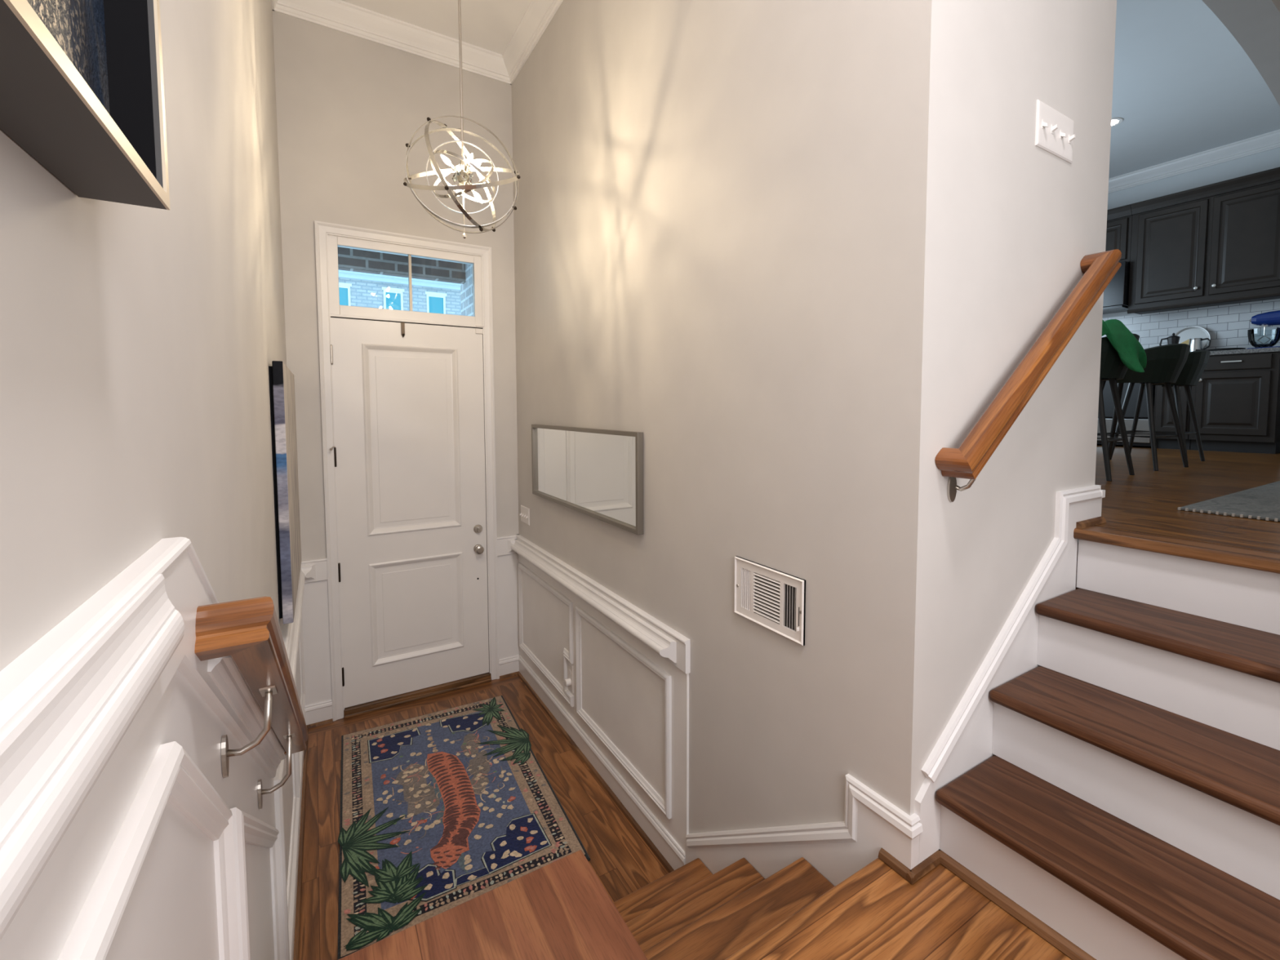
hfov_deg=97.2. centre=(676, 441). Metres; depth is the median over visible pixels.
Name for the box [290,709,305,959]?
baseboard
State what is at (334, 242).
window
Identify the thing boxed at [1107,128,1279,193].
trim
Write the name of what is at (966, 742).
stair skirt board
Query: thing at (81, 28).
artwork
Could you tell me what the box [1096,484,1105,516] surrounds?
baseboard
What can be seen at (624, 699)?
wainscoting
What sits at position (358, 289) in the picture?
building
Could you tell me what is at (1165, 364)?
counter stool
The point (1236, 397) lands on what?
base cabinet
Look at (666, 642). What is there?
trim
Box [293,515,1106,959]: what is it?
trim
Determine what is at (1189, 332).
platter
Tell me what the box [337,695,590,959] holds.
area rug
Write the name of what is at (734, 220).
wall
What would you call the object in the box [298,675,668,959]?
floor
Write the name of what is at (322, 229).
trim
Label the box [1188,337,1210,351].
milk pitcher
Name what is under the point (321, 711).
baseboard
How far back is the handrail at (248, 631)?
0.83 m
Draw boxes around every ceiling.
[341,0,531,54]
[1108,0,1279,178]
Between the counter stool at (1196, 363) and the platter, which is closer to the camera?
the counter stool at (1196, 363)
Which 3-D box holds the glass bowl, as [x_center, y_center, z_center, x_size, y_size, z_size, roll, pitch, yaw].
[5.303,-0.935,5.079,0.220,0.165,0.218,-2,4,-33]
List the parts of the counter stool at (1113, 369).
leg, backrest, leg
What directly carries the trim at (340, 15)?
attached to the wall at (348, 107)
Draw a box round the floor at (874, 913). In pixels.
[724,857,1072,959]
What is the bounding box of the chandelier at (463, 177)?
[403,0,519,238]
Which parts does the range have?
drawer, oven door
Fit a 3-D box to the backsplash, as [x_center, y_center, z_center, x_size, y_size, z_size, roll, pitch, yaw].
[5.180,-1.100,5.717,0.008,0.500,3.700,-2,4,-33]
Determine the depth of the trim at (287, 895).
1.99 m
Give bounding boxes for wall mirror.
[531,424,643,534]
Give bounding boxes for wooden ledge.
[337,849,647,959]
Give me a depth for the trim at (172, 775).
0.54 m
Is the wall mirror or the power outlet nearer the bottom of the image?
the power outlet
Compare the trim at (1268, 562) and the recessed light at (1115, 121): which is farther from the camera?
the recessed light at (1115, 121)
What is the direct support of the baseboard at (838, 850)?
attached to the wall at (734, 220)
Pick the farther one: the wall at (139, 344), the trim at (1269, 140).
the trim at (1269, 140)
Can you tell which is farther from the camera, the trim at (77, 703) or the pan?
the pan
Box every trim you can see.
[0,537,305,959]
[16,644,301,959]
[57,741,239,959]
[230,807,284,959]
[271,0,278,9]
[272,0,511,84]
[273,613,305,959]
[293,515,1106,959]
[300,533,519,582]
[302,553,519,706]
[314,220,499,721]
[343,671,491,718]
[502,0,563,84]
[511,534,689,674]
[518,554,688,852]
[518,562,573,706]
[575,605,671,819]
[1073,525,1279,573]
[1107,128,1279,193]
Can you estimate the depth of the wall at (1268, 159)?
5.62 m
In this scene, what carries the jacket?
on the counter stool at (1113, 369)
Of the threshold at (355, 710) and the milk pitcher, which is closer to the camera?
the threshold at (355, 710)
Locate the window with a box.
[327,234,483,328]
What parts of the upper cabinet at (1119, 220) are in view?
door, crown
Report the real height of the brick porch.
4.600 m
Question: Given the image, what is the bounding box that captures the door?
[329,316,489,707]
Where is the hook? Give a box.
[400,322,404,337]
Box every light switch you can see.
[519,505,529,525]
[1035,99,1075,163]
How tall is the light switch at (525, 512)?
0.118 m
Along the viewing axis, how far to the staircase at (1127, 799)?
1.36 m
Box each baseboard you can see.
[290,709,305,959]
[304,654,519,724]
[518,654,923,886]
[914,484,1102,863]
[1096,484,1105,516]
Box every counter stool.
[1097,333,1139,480]
[1097,343,1190,471]
[1110,350,1210,464]
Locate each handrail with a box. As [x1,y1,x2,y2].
[194,596,308,809]
[934,248,1121,502]
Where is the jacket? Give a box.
[1102,319,1146,373]
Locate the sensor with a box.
[475,324,484,333]
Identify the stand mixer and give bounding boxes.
[1247,310,1279,348]
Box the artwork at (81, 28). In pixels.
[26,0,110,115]
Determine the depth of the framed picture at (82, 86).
0.41 m
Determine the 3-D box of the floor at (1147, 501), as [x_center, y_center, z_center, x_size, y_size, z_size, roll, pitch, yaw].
[3.546,0.213,3.430,5.310,0.050,6.300,-2,4,-33]
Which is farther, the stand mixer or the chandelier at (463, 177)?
the stand mixer
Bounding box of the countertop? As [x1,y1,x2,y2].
[1209,346,1279,355]
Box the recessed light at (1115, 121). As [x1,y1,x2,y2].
[1111,117,1123,127]
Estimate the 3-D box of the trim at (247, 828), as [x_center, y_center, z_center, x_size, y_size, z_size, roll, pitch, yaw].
[-0.950,1.108,1.296,0.020,0.990,0.700,-2,4,-32]
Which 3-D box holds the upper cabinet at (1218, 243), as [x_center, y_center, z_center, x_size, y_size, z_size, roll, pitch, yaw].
[5.126,-1.860,5.407,0.366,1.106,1.175,-2,4,-33]
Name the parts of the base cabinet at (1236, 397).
pull, door, drawer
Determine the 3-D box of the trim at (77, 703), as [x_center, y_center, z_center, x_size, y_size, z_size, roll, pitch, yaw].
[-0.894,0.544,1.186,0.053,0.912,5.291,-2,4,-32]
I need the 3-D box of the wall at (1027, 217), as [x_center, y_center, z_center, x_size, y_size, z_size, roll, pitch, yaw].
[3.279,-0.460,3.192,6.255,4.700,0.180,-2,4,-33]
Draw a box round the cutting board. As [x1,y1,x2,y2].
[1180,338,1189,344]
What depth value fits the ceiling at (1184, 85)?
4.42 m
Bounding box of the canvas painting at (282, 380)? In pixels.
[268,360,301,624]
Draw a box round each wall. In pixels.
[0,0,286,671]
[272,10,519,717]
[511,0,961,833]
[939,0,1279,737]
[1102,146,1279,318]
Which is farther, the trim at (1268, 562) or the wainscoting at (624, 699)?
the wainscoting at (624, 699)
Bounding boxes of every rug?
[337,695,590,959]
[1177,480,1279,521]
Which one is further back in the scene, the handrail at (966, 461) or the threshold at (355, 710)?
the threshold at (355, 710)
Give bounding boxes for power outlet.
[567,661,573,693]
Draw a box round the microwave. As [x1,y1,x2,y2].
[1102,261,1129,314]
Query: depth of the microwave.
5.86 m
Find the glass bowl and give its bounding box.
[1247,327,1279,347]
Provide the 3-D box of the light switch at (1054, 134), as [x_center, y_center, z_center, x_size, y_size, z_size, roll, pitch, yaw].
[1.092,-0.892,1.635,0.238,0.126,0.020,-2,4,-33]
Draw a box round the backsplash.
[1101,298,1279,350]
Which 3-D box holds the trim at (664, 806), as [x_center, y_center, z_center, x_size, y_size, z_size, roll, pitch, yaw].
[-0.303,1.281,2.819,0.020,0.630,1.004,-2,4,-33]
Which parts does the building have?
pane, pane, cornice, pane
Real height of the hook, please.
0.097 m
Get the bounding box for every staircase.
[613,857,834,959]
[935,539,1279,959]
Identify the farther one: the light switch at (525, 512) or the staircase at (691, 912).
the light switch at (525, 512)
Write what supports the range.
on the floor at (1147, 501)
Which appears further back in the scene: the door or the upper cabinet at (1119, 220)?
the upper cabinet at (1119, 220)
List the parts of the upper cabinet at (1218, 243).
door, light rail, crown, door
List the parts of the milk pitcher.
handle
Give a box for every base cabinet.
[1154,385,1191,449]
[1188,351,1279,453]
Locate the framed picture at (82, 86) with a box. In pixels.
[0,0,169,209]
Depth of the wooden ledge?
1.29 m
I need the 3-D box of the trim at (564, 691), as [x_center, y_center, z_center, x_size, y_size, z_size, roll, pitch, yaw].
[-0.887,1.226,3.723,0.020,0.630,1.002,-2,4,-33]
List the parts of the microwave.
vent plate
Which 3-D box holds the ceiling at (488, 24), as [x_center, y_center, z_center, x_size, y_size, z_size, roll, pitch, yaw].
[0.020,-2.571,1.594,2.572,0.120,5.560,-2,4,-33]
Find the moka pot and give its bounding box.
[1159,333,1180,346]
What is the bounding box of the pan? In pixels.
[1195,347,1245,351]
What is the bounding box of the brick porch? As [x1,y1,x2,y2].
[337,246,473,316]
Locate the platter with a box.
[1174,325,1209,348]
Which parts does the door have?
panel moulding, panel moulding, knob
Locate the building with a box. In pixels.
[338,270,461,315]
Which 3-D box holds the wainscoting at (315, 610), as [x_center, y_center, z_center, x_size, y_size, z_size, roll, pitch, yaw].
[-1.745,1.232,3.824,1.375,1.040,0.010,-2,4,-33]
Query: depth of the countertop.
4.91 m
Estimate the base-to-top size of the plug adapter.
0.042 m
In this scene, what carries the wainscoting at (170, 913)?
attached to the wall at (139, 344)
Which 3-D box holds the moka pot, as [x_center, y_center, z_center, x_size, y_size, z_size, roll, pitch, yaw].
[4.816,-0.954,5.502,0.104,0.215,0.157,-2,4,-33]
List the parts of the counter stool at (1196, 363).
leg, leg, backrest, leg, leg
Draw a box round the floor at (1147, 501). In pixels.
[1094,444,1279,553]
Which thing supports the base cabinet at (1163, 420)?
on the floor at (1147, 501)
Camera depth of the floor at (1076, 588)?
1.87 m
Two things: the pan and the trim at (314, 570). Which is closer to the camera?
the trim at (314, 570)
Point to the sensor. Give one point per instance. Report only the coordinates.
(477, 331)
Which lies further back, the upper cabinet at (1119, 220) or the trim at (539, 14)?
the upper cabinet at (1119, 220)
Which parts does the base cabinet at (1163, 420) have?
door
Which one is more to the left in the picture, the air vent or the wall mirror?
the wall mirror
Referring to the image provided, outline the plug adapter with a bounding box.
[564,678,571,686]
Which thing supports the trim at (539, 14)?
attached to the wall at (734, 220)
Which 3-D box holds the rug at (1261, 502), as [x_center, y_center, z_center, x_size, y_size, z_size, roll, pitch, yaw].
[3.583,0.263,2.064,2.708,0.011,1.963,-2,4,-33]
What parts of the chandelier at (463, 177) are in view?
bulb, rod, bulb, bulb, bulb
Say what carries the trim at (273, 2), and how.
attached to the wall at (139, 344)
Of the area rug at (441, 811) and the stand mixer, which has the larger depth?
the stand mixer
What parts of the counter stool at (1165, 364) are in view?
leg, leg, leg, backrest, leg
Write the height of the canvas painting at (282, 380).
1.038 m
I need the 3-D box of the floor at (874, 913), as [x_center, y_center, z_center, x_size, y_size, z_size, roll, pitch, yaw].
[0.573,1.190,0.267,1.538,0.032,2.113,-2,4,-33]
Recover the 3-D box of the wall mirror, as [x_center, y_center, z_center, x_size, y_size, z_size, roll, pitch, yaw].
[-0.561,0.153,3.161,0.030,0.466,1.467,-2,4,-33]
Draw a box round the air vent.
[734,555,805,645]
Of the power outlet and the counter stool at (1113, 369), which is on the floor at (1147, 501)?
the counter stool at (1113, 369)
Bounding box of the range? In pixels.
[1097,380,1155,446]
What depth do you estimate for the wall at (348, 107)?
3.52 m
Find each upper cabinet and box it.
[1105,204,1132,262]
[1127,167,1279,314]

